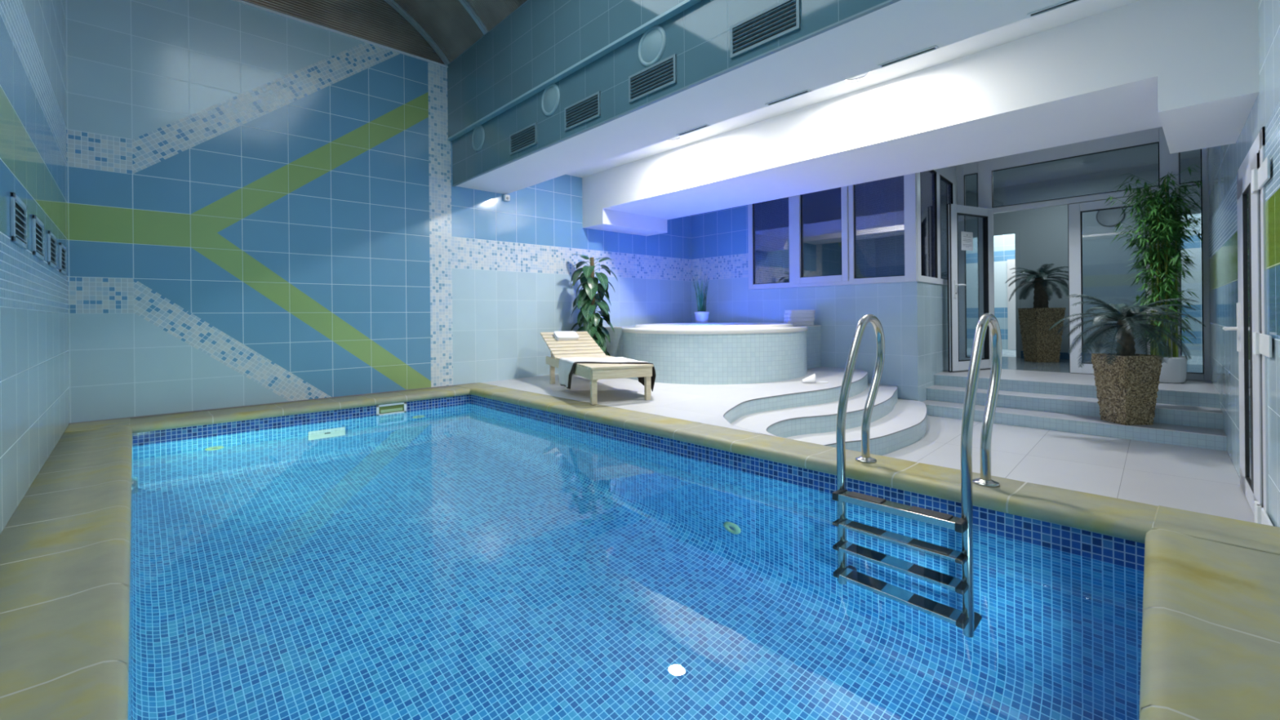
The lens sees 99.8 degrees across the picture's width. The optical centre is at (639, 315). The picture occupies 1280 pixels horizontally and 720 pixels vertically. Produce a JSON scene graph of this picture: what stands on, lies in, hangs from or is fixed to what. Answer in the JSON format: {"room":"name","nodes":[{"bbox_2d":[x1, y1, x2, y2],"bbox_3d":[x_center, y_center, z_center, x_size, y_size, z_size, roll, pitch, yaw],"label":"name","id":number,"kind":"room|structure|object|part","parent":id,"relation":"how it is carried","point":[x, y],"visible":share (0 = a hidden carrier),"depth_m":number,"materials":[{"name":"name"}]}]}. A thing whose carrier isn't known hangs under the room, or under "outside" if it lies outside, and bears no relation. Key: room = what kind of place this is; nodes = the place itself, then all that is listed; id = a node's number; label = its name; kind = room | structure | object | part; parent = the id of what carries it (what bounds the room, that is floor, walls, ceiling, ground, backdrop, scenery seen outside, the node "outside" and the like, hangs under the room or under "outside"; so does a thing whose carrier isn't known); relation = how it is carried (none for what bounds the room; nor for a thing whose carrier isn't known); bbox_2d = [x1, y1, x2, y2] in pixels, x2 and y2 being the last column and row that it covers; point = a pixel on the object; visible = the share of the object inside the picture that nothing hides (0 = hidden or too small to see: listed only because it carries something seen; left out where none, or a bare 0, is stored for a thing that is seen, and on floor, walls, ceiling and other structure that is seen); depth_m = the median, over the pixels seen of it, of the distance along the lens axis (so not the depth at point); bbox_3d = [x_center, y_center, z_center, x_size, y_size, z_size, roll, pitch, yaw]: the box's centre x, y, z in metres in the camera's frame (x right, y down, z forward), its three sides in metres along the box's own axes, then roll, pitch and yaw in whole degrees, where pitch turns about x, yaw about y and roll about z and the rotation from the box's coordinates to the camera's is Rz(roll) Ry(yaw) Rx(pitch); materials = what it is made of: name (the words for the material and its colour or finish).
{"room":"indoor swimming pool","nodes":[
{"label":"indoor swimming pool","id":0,"kind":"room"},
{"bbox_2d":[0,0,69,533],"bbox_3d":[-1.991,-0.683,1.625,0.001,3.845,5.907,-1,0,-43],"label":"wall","id":1,"kind":"structure","parent":0,"point":[34,384],"depth_m":2.43,"materials":[{"name":"blue tile"}]},
{"bbox_2d":[9,191,27,249],"bbox_3d":[-2.474,-0.370,2.152,0.012,0.184,0.340,-1,0,-43],"label":"air vent","id":2,"kind":"object","parent":1,"relation":"in","point":[19,230],"visible":1,"depth_m":2.13,"materials":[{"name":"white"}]},
{"bbox_2d":[31,214,44,260],"bbox_3d":[-2.878,-0.366,2.583,0.012,0.184,0.340,-1,0,-43],"label":"air vent","id":3,"kind":"object","parent":1,"relation":"in","point":[37,226],"visible":1,"depth_m":2.56,"materials":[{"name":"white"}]},
{"bbox_2d":[47,230,57,269],"bbox_3d":[-3.288,-0.362,3.020,0.012,0.184,0.340,-1,0,-43],"label":"air vent","id":4,"kind":"object","parent":1,"relation":"in","point":[51,238],"visible":1,"depth_m":2.99,"materials":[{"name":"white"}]},
{"bbox_2d":[58,242,66,275],"bbox_3d":[-3.706,-0.358,3.465,0.012,0.184,0.340,-1,0,-43],"label":"air vent","id":5,"kind":"object","parent":1,"relation":"in","point":[62,249],"visible":1,"depth_m":3.41,"materials":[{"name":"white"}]},
{"bbox_2d":[65,0,691,422],"bbox_3d":[-1.613,-0.687,6.028,6.576,3.845,0.001,-1,0,-43],"label":"wall","id":6,"kind":"structure","parent":0,"point":[264,207],"depth_m":4.67,"materials":[{"name":"blue tile"}]},
{"bbox_2d":[68,382,477,424],"bbox_3d":[-2.877,0.772,4.799,3.030,0.054,0.045,-1,0,-43],"label":"baseboard","id":7,"kind":"structure","parent":6,"relation":"attached to","point":[472,383],"depth_m":4.52,"materials":[{"name":"beige tile"}]},
{"bbox_2d":[231,0,448,67],"bbox_3d":[-1.014,-2.612,2.566,2.762,0.018,5.917,-1,0,-43],"label":"trim","id":8,"kind":"structure","parent":6,"relation":"attached to","point":[242,2],"depth_m":4.93,"materials":[{"name":"white plastic"}]},
{"bbox_2d":[502,194,510,201],"bbox_3d":[-1.505,-1.328,6.097,0.064,0.065,0.057,-1,0,-43],"label":"sensor","id":9,"kind":"object","parent":6,"relation":"attached to","point":[506,197],"visible":1,"depth_m":6.08,"materials":[{"name":"white plastic"}]},
{"bbox_2d":[243,0,526,64],"bbox_3d":[-1.010,-2.941,2.566,2.752,0.615,5.907,-1,0,-43],"label":"ceiling","id":10,"kind":"structure","parent":0,"point":[447,23],"depth_m":5.12,"materials":[{"name":"grey paint"}]},
{"bbox_2d":[383,0,449,66],"bbox_3d":[-3.002,-2.912,4.690,2.752,0.635,0.074,-1,0,-43],"label":"trim","id":11,"kind":"structure","parent":10,"relation":"attached to","point":[394,5],"depth_m":5.41,"materials":[{"name":"silver metal"}]},
{"bbox_2d":[458,0,488,35],"bbox_3d":[-2.429,-2.917,4.079,2.752,0.635,0.074,-1,0,-43],"label":"trim","id":12,"kind":"structure","parent":10,"relation":"attached to","point":[465,3],"depth_m":4.92,"materials":[{"name":"silver metal"}]},
{"bbox_2d":[132,395,1144,569],"bbox_3d":[-0.845,1.441,2.692,2.470,1.335,5.097,-1,0,-43],"label":"wall","id":13,"kind":"structure","parent":0,"point":[1127,553],"depth_m":2.92,"materials":[{"name":"tile"}]},
{"bbox_2d":[0,425,132,719],"bbox_3d":[-1.721,0.764,1.587,0.322,0.066,5.520,-1,0,-43],"label":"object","id":14,"kind":"structure","parent":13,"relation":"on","point":[65,548],"depth_m":1.45,"materials":[{"name":"stone"}]},
{"bbox_2d":[64,417,129,432],"bbox_3d":[-3.745,0.783,3.736,0.310,0.058,0.408,-1,0,-43],"label":"trim","id":15,"kind":"structure","parent":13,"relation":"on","point":[113,423],"depth_m":3.71,"materials":[{"name":"stone"}]},
{"bbox_2d":[128,386,470,433],"bbox_3d":[-2.728,0.774,4.682,2.475,0.066,0.420,-1,0,-43],"label":"trim","id":16,"kind":"structure","parent":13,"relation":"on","point":[148,424],"depth_m":4.37,"materials":[{"name":"stone"}]},
{"bbox_2d":[376,401,406,415],"bbox_3d":[-2.243,0.846,4.871,0.260,0.097,0.013,-1,0,-43],"label":"skimmer","id":17,"kind":"object","parent":13,"relation":"attached to","point":[385,409],"visible":1,"depth_m":4.87,"materials":[{"name":"white plastic"}]},
{"bbox_2d":[454,382,496,389],"bbox_3d":[-1.721,0.763,5.634,0.304,0.058,0.408,-1,0,-43],"label":"trim","id":18,"kind":"structure","parent":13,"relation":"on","point":[470,386],"depth_m":5.61,"materials":[{"name":"stone"}]},
{"bbox_2d":[128,403,1143,719],"bbox_3d":[-0.850,0.875,2.692,2.480,0.001,5.108,-1,0,-43],"label":"pool water","id":19,"kind":"object","parent":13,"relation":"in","point":[465,562],"visible":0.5,"depth_m":1.69,"materials":[{"name":"blue liquid"}]},
{"bbox_2d":[469,386,1157,543],"bbox_3d":[0.101,0.746,3.682,0.316,0.066,4.955,-1,0,-43],"label":"pool coping","id":20,"kind":"structure","parent":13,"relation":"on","point":[1125,519],"depth_m":2.47,"materials":[{"name":"stone"}]},
{"bbox_2d":[831,312,1002,537],"bbox_3d":[1.231,0.835,2.402,0.534,1.685,0.606,-1,0,-43],"label":"pool ladder","id":21,"kind":"object","parent":20,"relation":"attached to","point":[963,525],"visible":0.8,"depth_m":2.28,"materials":[{"name":"metal"}]},
{"bbox_3d":[1.077,0.837,2.606,0.478,1.685,0.038,-1,0,-43],"label":"handrail","id":22,"kind":"part","parent":21,"relation":"part of","materials":[{"name":"metal"}]},
{"bbox_3d":[1.425,0.833,2.236,0.478,1.685,0.038,-1,0,-43],"label":"handrail","id":23,"kind":"part","parent":21,"relation":"part of","materials":[{"name":"metal"}]},
{"bbox_2d":[1138,528,1279,719],"bbox_3d":[0.960,0.738,0.749,0.413,0.066,2.499,-1,0,44],"label":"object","id":24,"kind":"structure","parent":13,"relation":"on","point":[1211,640],"depth_m":1.21,"materials":[{"name":"stone"}]},
{"bbox_2d":[1151,505,1279,555],"bbox_3d":[1.932,0.727,1.738,0.304,0.058,0.399,-1,0,-43],"label":"trim","id":25,"kind":"structure","parent":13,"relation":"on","point":[1235,532],"depth_m":1.76,"materials":[{"name":"stone"}]},
{"bbox_2d":[482,366,867,439],"bbox_3d":[0.841,0.733,5.687,3.508,0.158,3.836,-1,0,-43],"label":"deck","id":26,"kind":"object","parent":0,"point":[718,405],"visible":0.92,"depth_m":4.86,"materials":[{"name":"tile"}]},
{"bbox_2d":[570,253,617,355],"bbox_3d":[-0.577,-0.021,6.491,0.571,1.451,0.553,-1,0,-43],"label":"climbing plant","id":27,"kind":"object","parent":26,"relation":"on","point":[587,298],"visible":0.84,"depth_m":6.39,"materials":[{"name":"green plant"}]},
{"bbox_2d":[540,331,653,404],"bbox_3d":[-0.504,0.452,5.286,0.544,0.535,1.908,-1,0,-23],"label":"sun lounger","id":28,"kind":"object","parent":26,"relation":"on","point":[585,346],"visible":0.73,"depth_m":4.59,"materials":[{"name":"brown wood"}]},
{"bbox_3d":[-0.923,0.583,5.679,0.045,0.282,0.045,-1,0,-23],"label":"leg","id":29,"kind":"part","parent":28,"relation":"part of","materials":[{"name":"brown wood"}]},
{"bbox_2d":[553,330,578,340],"bbox_3d":[-0.819,0.226,5.973,0.255,0.102,0.205,-1,0,-22],"label":"folded towel","id":30,"kind":"object","parent":28,"relation":"on","point":[558,335],"visible":1,"depth_m":5.92,"materials":[{"name":"white fabric"}]},
{"bbox_3d":[-0.697,0.479,5.067,0.020,0.082,1.600,-1,0,-23],"label":"rail","id":31,"kind":"part","parent":28,"relation":"part of","materials":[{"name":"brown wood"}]},
{"bbox_3d":[-0.375,0.578,4.358,0.045,0.282,0.045,-1,0,-23],"label":"leg","id":32,"kind":"part","parent":28,"relation":"part of","materials":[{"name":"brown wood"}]},
{"bbox_2d":[558,356,655,391],"bbox_3d":[-0.307,0.535,4.875,0.675,0.266,0.925,-1,0,-23],"label":"blanket","id":33,"kind":"object","parent":28,"relation":"on","point":[566,366],"visible":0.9,"depth_m":4.85,"materials":[{"name":"white fabric"}]},
{"bbox_3d":[0.064,0.573,4.540,0.045,0.282,0.045,-1,0,-23],"label":"leg","id":34,"kind":"part","parent":28,"relation":"part of","materials":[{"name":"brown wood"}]},
{"bbox_2d":[622,322,808,384],"bbox_3d":[0.868,0.404,6.417,2.162,0.605,2.162,-1,0,-43],"label":"hot tub","id":35,"kind":"object","parent":26,"relation":"on","point":[698,353],"visible":0.99,"depth_m":5.46,"materials":[{"name":"tile"}]},
{"bbox_2d":[694,311,709,323],"bbox_3d":[0.855,0.043,7.465,0.204,0.184,0.204,-1,0,-43],"label":"pot","id":36,"kind":"object","parent":35,"relation":"on","point":[700,317],"depth_m":7.39,"materials":[{"name":"white ceramic"}]},
{"bbox_2d":[693,262,711,323],"bbox_3d":[0.869,-0.300,7.442,0.315,0.870,0.413,-1,0,-21],"label":"potted grass","id":37,"kind":"object","parent":35,"relation":"on","point":[701,315],"depth_m":7.43,"materials":[{"name":"green plant"}]},
{"bbox_2d":[801,373,827,383],"bbox_3d":[1.726,0.622,5.329,0.250,0.091,0.104,-1,0,9],"label":"slipper","id":38,"kind":"object","parent":26,"relation":"on","point":[811,379],"visible":1,"depth_m":5.29,"materials":[{"name":"white fabric"}]},
{"bbox_2d":[447,0,1140,194],"bbox_3d":[0.598,-2.064,4.169,1.774,1.344,5.756,-1,0,-43],"label":"wall","id":39,"kind":"structure","parent":0,"point":[539,40],"depth_m":3.73,"materials":[{"name":"teal paint"}]},
{"bbox_2d":[471,124,484,151],"bbox_3d":[-1.579,-1.726,5.253,0.012,0.254,0.254,-1,0,-43],"label":"round cover","id":40,"kind":"object","parent":39,"relation":"attached to","point":[478,135],"visible":1,"depth_m":5.25,"materials":[{"name":"teal"}]},
{"bbox_3d":[-1.580,-1.726,5.253,0.003,0.200,0.200,-1,0,-43],"label":"plate","id":41,"kind":"part","parent":40,"relation":"part of","materials":[{"name":"teal"}]},
{"bbox_2d":[509,122,537,155],"bbox_3d":[-1.008,-1.515,4.646,0.014,0.176,0.430,-1,0,-43],"label":"grille","id":42,"kind":"object","parent":39,"relation":"attached to","point":[525,138],"visible":1,"depth_m":4.64,"materials":[{"name":"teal metal"}]},
{"bbox_2d":[541,83,559,115],"bbox_3d":[-0.724,-1.735,4.341,0.012,0.254,0.254,-1,0,-43],"label":"round cover","id":43,"kind":"object","parent":39,"relation":"attached to","point":[551,95],"visible":1,"depth_m":4.33,"materials":[{"name":"teal"}]},
{"bbox_3d":[-0.725,-1.735,4.341,0.003,0.200,0.200,-1,0,-43],"label":"plate","id":44,"kind":"part","parent":43,"relation":"part of","materials":[{"name":"teal"}]},
{"bbox_2d":[447,0,702,141],"bbox_3d":[0.019,-1.868,3.521,0.053,0.022,5.907,-1,0,-43],"label":"trim","id":45,"kind":"structure","parent":39,"relation":"attached to","point":[686,4],"depth_m":3.93,"materials":[{"name":"teal"}]},
{"bbox_2d":[564,91,600,131],"bbox_3d":[-0.435,-1.521,4.035,0.014,0.176,0.430,-1,0,-43],"label":"grille","id":46,"kind":"object","parent":39,"relation":"attached to","point":[588,108],"visible":1,"depth_m":4.02,"materials":[{"name":"black"}]},
{"bbox_2d":[637,25,666,66],"bbox_3d":[0.073,-1.743,3.491,0.012,0.254,0.254,-1,0,-43],"label":"round cover","id":47,"kind":"object","parent":39,"relation":"attached to","point":[651,46],"visible":1,"depth_m":3.48,"materials":[{"name":"teal"}]},
{"bbox_3d":[0.072,-1.743,3.491,0.003,0.200,0.200,-1,0,-43],"label":"plate","id":48,"kind":"part","parent":47,"relation":"part of","materials":[{"name":"teal"}]},
{"bbox_2d":[628,53,676,102],"bbox_3d":[0.075,-1.526,3.491,0.014,0.176,0.430,-1,0,-43],"label":"grille","id":49,"kind":"object","parent":39,"relation":"attached to","point":[662,74],"visible":1,"depth_m":3.48,"materials":[{"name":"black"}]},
{"bbox_2d":[666,135,682,141],"bbox_3d":[0.307,-1.746,5.267,0.216,0.023,0.216,-1,0,-43],"label":"recessed light","id":50,"kind":"object","parent":39,"relation":"attached to","point":[677,138],"visible":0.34,"depth_m":5.32,"materials":[{"name":"white plastic"}]},
{"bbox_2d":[452,0,900,186],"bbox_3d":[-0.008,-1.385,3.603,0.024,0.010,5.744,-1,0,-43],"label":"trim","id":51,"kind":"structure","parent":39,"relation":"attached to","point":[888,2],"depth_m":3.11,"materials":[{"name":"teal metal"}]},
{"bbox_2d":[675,124,709,136],"bbox_3d":[0.393,-1.388,4.042,0.040,0.008,0.300,-1,0,-43],"label":"diffuser","id":52,"kind":"object","parent":39,"relation":"attached to","point":[704,125],"visible":1,"depth_m":4.03,"materials":[{"name":"white plastic"}]},
{"bbox_2d":[729,0,800,58],"bbox_3d":[0.656,-1.532,2.871,0.014,0.176,0.430,-1,0,-43],"label":"grille","id":53,"kind":"object","parent":39,"relation":"attached to","point":[783,18],"visible":1,"depth_m":2.86,"materials":[{"name":"black"}]},
{"bbox_2d":[764,88,811,106],"bbox_3d":[0.944,-1.393,3.455,0.040,0.008,0.310,-1,0,-43],"label":"diffuser","id":54,"kind":"object","parent":39,"relation":"attached to","point":[806,91],"visible":1,"depth_m":3.45,"materials":[{"name":"white plastic"}]},
{"bbox_2d":[843,71,871,80],"bbox_3d":[1.566,-1.758,3.925,0.216,0.023,0.216,-1,0,-43],"label":"recessed light","id":55,"kind":"object","parent":39,"relation":"attached to","point":[866,74],"visible":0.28,"depth_m":3.98,"materials":[{"name":"white glass"}]},
{"bbox_2d":[877,44,938,67],"bbox_3d":[1.447,-1.398,2.919,0.040,0.008,0.300,-1,0,-43],"label":"diffuser","id":56,"kind":"object","parent":39,"relation":"attached to","point":[933,47],"visible":1,"depth_m":2.91,"materials":[{"name":"white plastic"}]},
{"bbox_2d":[1026,0,1081,17],"bbox_3d":[1.898,-1.403,2.438,0.040,0.008,0.240,-1,0,-43],"label":"diffuser","id":57,"kind":"object","parent":39,"relation":"attached to","point":[1065,2],"visible":1,"depth_m":2.46,"materials":[{"name":"white plastic"}]},
{"bbox_2d":[702,383,897,437],"bbox_3d":[1.687,0.876,4.779,1.108,0.146,3.734,-1,0,37],"label":"step","id":58,"kind":"structure","parent":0,"point":[818,418],"depth_m":4.40,"materials":[{"name":"tile"}]},
{"bbox_2d":[690,204,918,400],"bbox_3d":[1.906,-0.424,7.085,0.001,3.250,3.271,-1,0,-43],"label":"wall","id":59,"kind":"structure","parent":0,"point":[718,238],"depth_m":6.72,"materials":[{"name":"blue tile"}]},
{"bbox_2d":[747,170,948,289],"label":"window","id":60,"kind":"structure","parent":59,"relation":"attached to","point":[848,276],"depth_m":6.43,"materials":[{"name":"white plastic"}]},
{"bbox_2d":[595,324,821,368],"bbox_3d":[0.821,0.424,6.833,1.940,0.575,2.141,-1,0,-43],"label":"trim","id":61,"kind":"structure","parent":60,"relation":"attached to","point":[615,348],"depth_m":6.61,"materials":[{"name":"white tile"}]},
{"bbox_2d":[783,321,813,325],"bbox_3d":[1.963,0.099,6.678,0.335,0.047,0.222,-1,0,3],"label":"towel","id":62,"kind":"object","parent":61,"relation":"on","point":[795,323],"visible":0.71,"depth_m":6.57,"materials":[{"name":"white fabric"}]},
{"bbox_2d":[783,317,814,321],"bbox_3d":[1.972,0.051,6.680,0.339,0.047,0.221,-1,0,1],"label":"towel","id":63,"kind":"object","parent":62,"relation":"on","point":[786,319],"visible":0.97,"depth_m":6.57,"materials":[{"name":"white fabric"}]},
{"bbox_2d":[783,313,814,317],"bbox_3d":[1.969,0.004,6.671,0.336,0.047,0.224,-1,0,-1],"label":"towel","id":64,"kind":"object","parent":63,"relation":"on","point":[786,315],"visible":1,"depth_m":6.56,"materials":[{"name":"white fabric"}]},
{"bbox_2d":[784,309,815,313],"bbox_3d":[1.976,-0.044,6.675,0.338,0.047,0.221,-1,0,3],"label":"towel","id":65,"kind":"object","parent":64,"relation":"on","point":[812,311],"visible":0.95,"depth_m":6.57,"materials":[{"name":"white fabric"}]},
{"bbox_2d":[755,196,789,283],"bbox_3d":[1.781,-1.028,7.253,0.016,1.200,0.550,-1,0,-43],"label":"blind","id":66,"kind":"object","parent":60,"relation":"attached to","point":[761,209],"visible":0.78,"depth_m":7.25,"materials":[{"name":"grey"}]},
{"bbox_3d":[2.251,-1.022,6.700,0.075,1.240,0.710,-1,0,-43],"label":"sash","id":67,"kind":"part","parent":60,"relation":"part of","materials":[{"name":"white plastic"}]},
{"bbox_2d":[855,175,904,277],"bbox_3d":[2.763,-1.037,6.207,0.016,1.200,0.560,-1,0,-43],"label":"blind","id":68,"kind":"object","parent":60,"relation":"attached to","point":[900,264],"visible":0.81,"depth_m":6.20,"materials":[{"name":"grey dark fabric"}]},
{"bbox_2d":[786,398,927,455],"bbox_3d":[1.869,1.016,4.586,1.142,0.150,3.692,-1,0,39],"label":"step","id":69,"kind":"structure","parent":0,"point":[905,424],"depth_m":4.43,"materials":[{"name":"tile"}]},
{"bbox_2d":[582,0,1259,235],"bbox_3d":[1.627,-1.607,5.199,1.170,0.978,5.657,-1,0,-43],"label":"ceiling","id":70,"kind":"structure","parent":0,"point":[1188,68],"depth_m":3.77,"materials":[{"name":"white paint"}]},
{"bbox_2d":[916,165,956,401],"bbox_3d":[3.639,-0.441,6.560,0.001,3.250,1.815,-1,0,43],"label":"wall","id":71,"kind":"structure","parent":0,"point":[932,299],"depth_m":6.30,"materials":[{"name":"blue tile"}]},
{"bbox_2d":[916,168,958,285],"bbox_3d":[3.624,-1.076,6.569,0.054,1.400,1.818,-1,0,43],"label":"window","id":72,"kind":"structure","parent":71,"relation":"in","point":[937,174],"depth_m":6.48,"materials":[{"name":"grey plastic"}]},
{"bbox_2d":[1017,307,1066,362],"bbox_3d":[5.858,0.284,7.878,0.418,0.793,0.419,-1,0,5],"label":"pot","id":73,"kind":"object","parent":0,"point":[1040,344],"depth_m":7.72,"materials":[{"name":"brown stone"}]},
{"bbox_2d":[883,415,1254,522],"bbox_3d":[2.543,1.084,3.984,3.655,0.001,2.854,-1,0,-43],"label":"floor","id":74,"kind":"structure","parent":0,"point":[1189,478],"depth_m":3.91,"materials":[{"name":"tile"}]},
{"bbox_2d":[922,368,1226,451],"bbox_3d":[4.422,0.881,5.748,1.858,0.388,2.498,-1,0,-43],"label":"steps","id":75,"kind":"structure","parent":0,"point":[1188,413],"depth_m":5.18,"materials":[{"name":"tile"}]},
{"bbox_2d":[1048,293,1205,425],"bbox_3d":[4.263,0.376,4.795,0.961,1.155,1.024,-1,0,-34],"label":"potted palm","id":76,"kind":"object","parent":75,"relation":"on","point":[1126,384],"visible":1,"depth_m":4.66,"materials":[{"name":"brown wicker"}]},
{"bbox_2d":[1104,164,1203,383],"bbox_3d":[5.247,-0.406,5.533,0.735,2.169,0.749,-1,0,-43],"label":"bamboo","id":77,"kind":"object","parent":75,"relation":"on","point":[1161,226],"visible":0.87,"depth_m":5.46,"materials":[{"name":"green plant"}]},
{"bbox_2d":[964,142,1200,192],"bbox_3d":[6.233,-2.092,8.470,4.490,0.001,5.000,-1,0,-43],"label":"transom window","id":78,"kind":"structure","parent":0,"point":[1144,155],"depth_m":7.58,"materials":[{"name":"glass"}]},
{"bbox_2d":[965,156,1200,354],"bbox_3d":[6.311,-0.712,8.393,0.001,2.762,4.800,-1,0,-43],"label":"wall","id":79,"kind":"structure","parent":0,"point":[1043,232],"depth_m":8.03,"materials":[{"name":"grey paint"}]},
{"bbox_2d":[973,229,1021,357],"bbox_3d":[5.774,-0.346,8.962,0.050,2.042,0.910,-1,0,-43],"label":"trim","id":80,"kind":"structure","parent":79,"relation":"attached to","point":[1017,254],"depth_m":8.64,"materials":[{"name":"grey paint"}]},
{"bbox_2d":[1020,351,1091,359],"bbox_3d":[6.652,0.616,8.035,0.012,0.100,1.690,-1,0,-43],"label":"baseboard","id":81,"kind":"structure","parent":79,"relation":"attached to","point":[1063,355],"depth_m":8.21,"materials":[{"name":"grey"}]},
{"bbox_2d":[1096,208,1124,226],"bbox_3d":[6.817,-1.448,7.819,0.012,0.320,0.320,-1,0,-43],"label":"wall lamp","id":82,"kind":"object","parent":79,"relation":"attached to","point":[1111,217],"visible":0.73,"depth_m":7.82,"materials":[{"name":"grey glass"}]},
{"bbox_2d":[965,213,1202,364],"bbox_3d":[7.056,-0.719,9.024,1.950,2.762,6.500,-1,0,-43],"label":"wall","id":83,"kind":"structure","parent":0,"point":[1003,245],"depth_m":10.41,"materials":[{"name":"tile"}]},
{"bbox_2d":[1007,258,1016,349],"bbox_3d":[7.130,-0.207,10.332,0.040,1.727,0.145,-1,0,-43],"label":"door","id":84,"kind":"structure","parent":83,"relation":"in","point":[1011,263],"depth_m":10.32,"materials":[{"name":"white plastic"}]},
{"bbox_2d":[967,355,1202,373],"bbox_3d":[5.497,0.678,7.617,2.270,0.001,4.800,-1,0,-43],"label":"floor","id":85,"kind":"structure","parent":0,"point":[1007,362],"depth_m":7.21,"materials":[{"name":"tile"}]},
{"bbox_2d":[1004,263,1068,362],"bbox_3d":[5.850,-0.024,7.857,0.856,1.408,0.886,-1,0,-15],"label":"potted palm","id":86,"kind":"object","parent":85,"relation":"on","point":[1040,344],"visible":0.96,"depth_m":7.73,"materials":[{"name":"brown stone"}]},
{"bbox_2d":[1091,353,1163,425],"bbox_3d":[4.306,0.650,4.780,0.350,0.606,0.348,-1,0,-1],"label":"pot","id":87,"kind":"object","parent":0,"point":[1127,388],"depth_m":4.65,"materials":[{"name":"brown stone"}]},
{"bbox_2d":[1159,355,1187,383],"bbox_3d":[5.340,0.548,5.510,0.356,0.261,0.356,-1,0,-43],"label":"pot","id":88,"kind":"object","parent":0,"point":[1175,371],"depth_m":5.35,"materials":[{"name":"white ceramic"}]},
{"bbox_2d":[1208,0,1279,527],"bbox_3d":[2.927,-0.732,2.510,0.001,3.845,8.397,-1,0,44],"label":"wall","id":89,"kind":"structure","parent":0,"point":[1224,162],"depth_m":3.02,"materials":[{"name":"blue tile"}]},
{"bbox_2d":[955,126,1210,381],"bbox_3d":[5.058,-0.699,6.408,0.064,2.762,2.342,-1,0,-43],"label":"door frame","id":90,"kind":"structure","parent":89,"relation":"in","point":[1168,162],"depth_m":6.31,"materials":[{"name":"grey plastic"}]},
{"bbox_2d":[946,203,994,371],"bbox_3d":[4.152,-0.339,6.717,0.846,2.046,0.124,-1,0,-27],"label":"door","id":91,"kind":"structure","parent":90,"relation":"attached to","point":[954,364],"depth_m":6.58,"materials":[{"name":"grey plastic"}]},
{"bbox_3d":[3.890,-0.322,6.552,0.144,0.210,0.062,-1,0,-27],"label":"handle","id":92,"kind":"part","parent":91,"relation":"part of","materials":[{"name":"white plastic"}]},
{"bbox_2d":[960,231,973,250],"bbox_3d":[4.064,-0.920,6.701,0.230,0.230,0.002,-1,0,-27],"label":"notice sheet","id":93,"kind":"object","parent":91,"relation":"attached to","point":[966,237],"visible":1,"depth_m":6.70,"materials":[{"name":"white paper"}]},
{"bbox_2d":[1067,195,1159,373],"bbox_3d":[5.343,-0.319,6.097,0.062,2.001,0.781,-1,0,-43],"label":"door","id":94,"kind":"structure","parent":90,"relation":"attached to","point":[1075,211],"depth_m":6.30,"materials":[{"name":"grey plastic"}]},
{"bbox_2d":[1222,126,1272,525],"bbox_3d":[3.315,0.082,2.969,0.090,1.989,1.422,-1,0,44],"label":"door","id":95,"kind":"structure","parent":89,"relation":"in","point":[1254,345],"depth_m":2.83,"materials":[{"name":"white plastic"}]},
{"bbox_3d":[3.654,0.074,3.333,0.151,0.300,0.073,-1,0,-43],"label":"handle","id":96,"kind":"part","parent":95,"relation":"part of","materials":[{"name":"white plastic"}]},
{"bbox_3d":[3.422,0.121,3.026,0.003,1.669,0.391,-1,0,44],"label":"pane","id":97,"kind":"part","parent":95,"relation":"part of","materials":[{"name":"clear glass"}]},
{"bbox_3d":[3.432,0.126,3.038,0.015,1.879,0.962,-1,0,44],"label":"frame","id":98,"kind":"part","parent":95,"relation":"part of","materials":[{"name":"white plastic"}]}
]}

